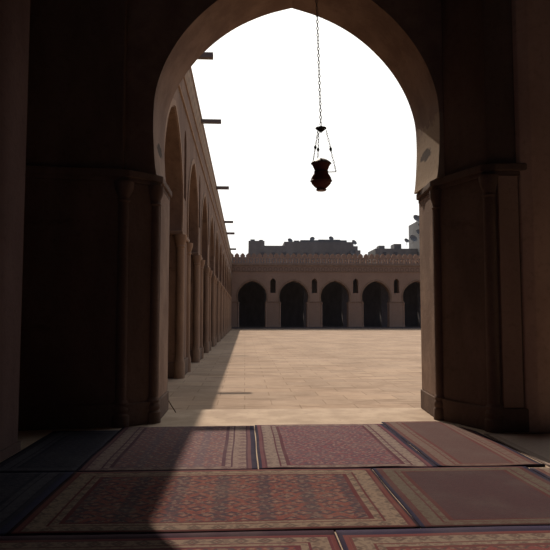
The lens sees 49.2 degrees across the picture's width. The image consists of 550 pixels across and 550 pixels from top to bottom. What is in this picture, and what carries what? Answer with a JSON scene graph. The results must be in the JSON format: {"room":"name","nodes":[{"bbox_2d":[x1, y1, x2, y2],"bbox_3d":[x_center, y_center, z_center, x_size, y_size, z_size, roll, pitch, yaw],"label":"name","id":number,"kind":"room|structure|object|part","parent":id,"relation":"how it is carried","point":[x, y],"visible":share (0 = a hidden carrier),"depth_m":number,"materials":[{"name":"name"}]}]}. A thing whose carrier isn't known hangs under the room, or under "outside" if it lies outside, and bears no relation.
{"room":"mosque","nodes":[
{"label":"mosque","id":0,"kind":"room"},
{"bbox_2d":[1,408,549,549],"bbox_3d":[0.865,2.256,2.574,26.200,0.650,17.550,0,-4,-3],"label":"floor","id":1,"kind":"structure","parent":0,"point":[211,417],"depth_m":10.27,"materials":[{"name":"stone"}]},
{"bbox_2d":[0,0,29,461],"bbox_3d":[-4.047,-2.531,7.547,1.510,9.580,1.160,0,-4,-3],"label":"pier","id":2,"kind":"object","parent":1,"relation":"on","point":[14,14],"visible":0.93,"depth_m":7.61,"materials":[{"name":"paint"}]},
{"bbox_2d":[0,472,73,535],"bbox_3d":[-3.221,2.133,5.674,2.051,0.018,1.946,0,-4,-3],"label":"rug","id":3,"kind":"object","parent":1,"relation":"on","point":[20,493],"visible":1,"depth_m":5.94,"materials":[{"name":"fabric"}]},
{"bbox_2d":[0,430,118,472],"bbox_3d":[-2.802,2.285,7.899,0.991,0.018,2.434,0,-4,-3],"label":"rug","id":4,"kind":"object","parent":1,"relation":"on","point":[57,451],"visible":1,"depth_m":7.65,"materials":[{"name":"fabric"}]},
{"bbox_2d":[18,0,171,430],"bbox_3d":[-3.033,-2.331,10.482,2.280,9.580,1.996,0,-4,-3],"label":"pier","id":5,"kind":"object","parent":1,"relation":"on","point":[94,343],"visible":0.93,"depth_m":9.62,"materials":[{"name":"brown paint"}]},
{"bbox_2d":[75,426,257,471],"bbox_3d":[-1.289,2.300,8.113,2.056,0.018,2.716,0,-4,-3],"label":"rug","id":6,"kind":"object","parent":1,"relation":"on","point":[175,448],"visible":1,"depth_m":7.77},
{"bbox_2d":[0,530,341,549],"bbox_3d":[-1.111,2.005,3.809,3.281,0.018,1.981,0,-4,-3],"label":"rug","id":7,"kind":"object","parent":1,"relation":"on","point":[310,539],"visible":1,"depth_m":4.65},
{"bbox_2d":[5,468,420,535],"bbox_3d":[-0.525,2.142,5.811,3.351,0.018,1.951,0,-4,-3],"label":"rug","id":8,"kind":"object","parent":1,"relation":"on","point":[238,500],"visible":1,"depth_m":5.54,"materials":[{"name":"fabric"}]},
{"bbox_2d":[255,424,437,468],"bbox_3d":[0.782,2.304,8.257,2.076,0.029,2.796,0,-4,-3],"label":"rug","id":9,"kind":"object","parent":1,"relation":"on","point":[302,446],"visible":1,"depth_m":7.89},
{"bbox_2d":[336,526,549,549],"bbox_3d":[1.768,2.015,3.955,2.466,0.018,1.986,0,-4,-3],"label":"rug","id":10,"kind":"object","parent":1,"relation":"on","point":[498,537],"visible":1,"depth_m":4.69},
{"bbox_2d":[372,466,549,527],"bbox_3d":[2.054,2.151,5.945,1.796,0.018,1.941,0,-4,-3],"label":"rug","id":11,"kind":"object","parent":1,"relation":"on","point":[434,497],"visible":1,"depth_m":5.84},
{"bbox_2d":[381,421,544,466],"bbox_3d":[2.449,2.315,8.430,1.253,0.030,2.976,0,-4,-3],"label":"rug","id":12,"kind":"object","parent":1,"relation":"on","point":[443,444],"visible":0.99,"depth_m":8.06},
{"bbox_2d":[416,0,549,432],"bbox_3d":[3.541,-2.326,10.546,1.702,9.580,2.524,0,-4,-3],"label":"pier","id":13,"kind":"object","parent":1,"relation":"on","point":[484,224],"visible":1,"depth_m":9.44,"materials":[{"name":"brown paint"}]},
{"bbox_2d":[484,433,549,466],"bbox_3d":[4.018,2.289,7.968,1.771,0.018,1.936,0,-4,-3],"label":"mat","id":14,"kind":"object","parent":1,"relation":"on","point":[536,446],"visible":1,"depth_m":8.20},
{"bbox_2d":[530,468,549,478],"bbox_3d":[3.931,2.155,6.001,1.941,0.018,1.866,0,-4,-3],"label":"rug","id":15,"kind":"object","parent":1,"relation":"on","point":[545,472],"visible":1,"depth_m":6.72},
{"bbox_2d":[125,0,444,193],"bbox_3d":[0.359,-5.165,11.109,7.100,7.080,1.400,0,-4,-3],"label":"arch","id":16,"kind":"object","parent":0,"point":[165,38],"depth_m":10.48,"materials":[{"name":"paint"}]},
{"bbox_3d":[0.864,-7.794,3.286,26.000,0.300,17.400,0,-4,-3],"label":"ceiling","id":17,"kind":"structure","parent":0,"visible":0},
{"bbox_2d":[310,0,336,191],"bbox_3d":[0.593,-4.200,7.847,0.295,6.273,0.284,4,-5,-43],"label":"hanging lantern","id":18,"kind":"object","parent":17,"relation":"hanging from","point":[321,179],"visible":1,"depth_m":7.59,"materials":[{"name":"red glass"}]},
{"bbox_3d":[0.511,-4.614,7.868,0.190,5.444,0.037,0,-4,-3],"label":"hanging chain","id":19,"kind":"part","parent":18,"relation":"part of","materials":[{"name":"grey metal"}]},
{"bbox_3d":[0.589,-1.456,7.656,0.260,0.075,0.260,0,-4,-3],"label":"lamp lid","id":20,"kind":"part","parent":18,"relation":"part of","materials":[{"name":"metal"}]},
{"bbox_3d":[0.716,-1.585,7.659,0.128,0.549,0.026,0,-4,5],"label":"suspension chain","id":21,"kind":"part","parent":18,"relation":"part of","materials":[{"name":"grey metal"}]},
{"label":"outside","id":22,"kind":"structure","parent":0,"visible":0},
{"bbox_2d":[167,328,421,409],"bbox_3d":[41.412,14.039,172.453,220.000,0.300,318.550,0,-4,-3],"label":"ground","id":23,"kind":"structure","parent":22,"point":[341,367],"depth_m":23.17,"materials":[{"name":"stone"}]},
{"bbox_2d":[164,52,235,378],"bbox_3d":[-8.152,-0.030,56.030,8.300,11.900,89.530,0,-4,-3],"label":"arcade","id":24,"kind":"object","parent":23,"relation":"on","point":[200,256],"visible":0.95,"depth_m":26.99,"materials":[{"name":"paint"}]},
{"bbox_3d":[-5.675,-4.786,56.479,1.460,2.350,89.530,0,-4,-3],"label":"cornice","id":25,"kind":"part","parent":24,"relation":"part of","materials":[{"name":"beige stone"}]},
{"bbox_2d":[232,257,367,262],"bbox_3d":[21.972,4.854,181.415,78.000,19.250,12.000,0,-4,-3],"label":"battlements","id":26,"kind":"structure","parent":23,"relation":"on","point":[363,257],"depth_m":174.44,"materials":[{"name":"brown stone"}]},
{"bbox_2d":[248,236,360,279],"bbox_3d":[7.615,1.506,167.392,30.100,24.019,14.967,0,-4,-3],"label":"apartment building","id":27,"kind":"structure","parent":23,"relation":"on","point":[320,246],"depth_m":161.49,"materials":[{"name":"grey concrete"}]},
{"bbox_2d":[231,253,420,328],"bbox_3d":[21.639,3.264,110.327,73.240,12.730,16.650,0,-4,-3],"label":"arcade","id":28,"kind":"object","parent":23,"relation":"on","point":[265,295],"visible":0.58,"depth_m":102.30,"materials":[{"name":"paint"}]},
{"bbox_3d":[22.012,-1.045,103.154,72.640,1.250,1.470,0,-4,-3],"label":"cornice","id":29,"kind":"part","parent":28,"relation":"part of","materials":[{"name":"brown stone"}]},
{"bbox_2d":[368,244,417,262],"bbox_3d":[32.713,2.614,166.972,11.600,21.750,10.160,0,-4,-3],"label":"apartment building","id":30,"kind":"structure","parent":23,"relation":"on","point":[395,249],"depth_m":162.72,"materials":[{"name":"grey concrete"}]},
{"bbox_2d":[404,215,419,262],"bbox_3d":[43.911,-2.115,165.237,19.836,30.950,13.380,0,-4,-3],"label":"tower block","id":31,"kind":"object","parent":23,"relation":"on","point":[414,242],"visible":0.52,"depth_m":163.55,"materials":[{"name":"grey concrete"}]},
{"bbox_3d":[36.791,-9.808,159.357,2.102,1.905,1.325,0,-4,-3],"label":"satellite dish","id":32,"kind":"part","parent":31,"relation":"part of","materials":[{"name":"grey metal"}]}
]}

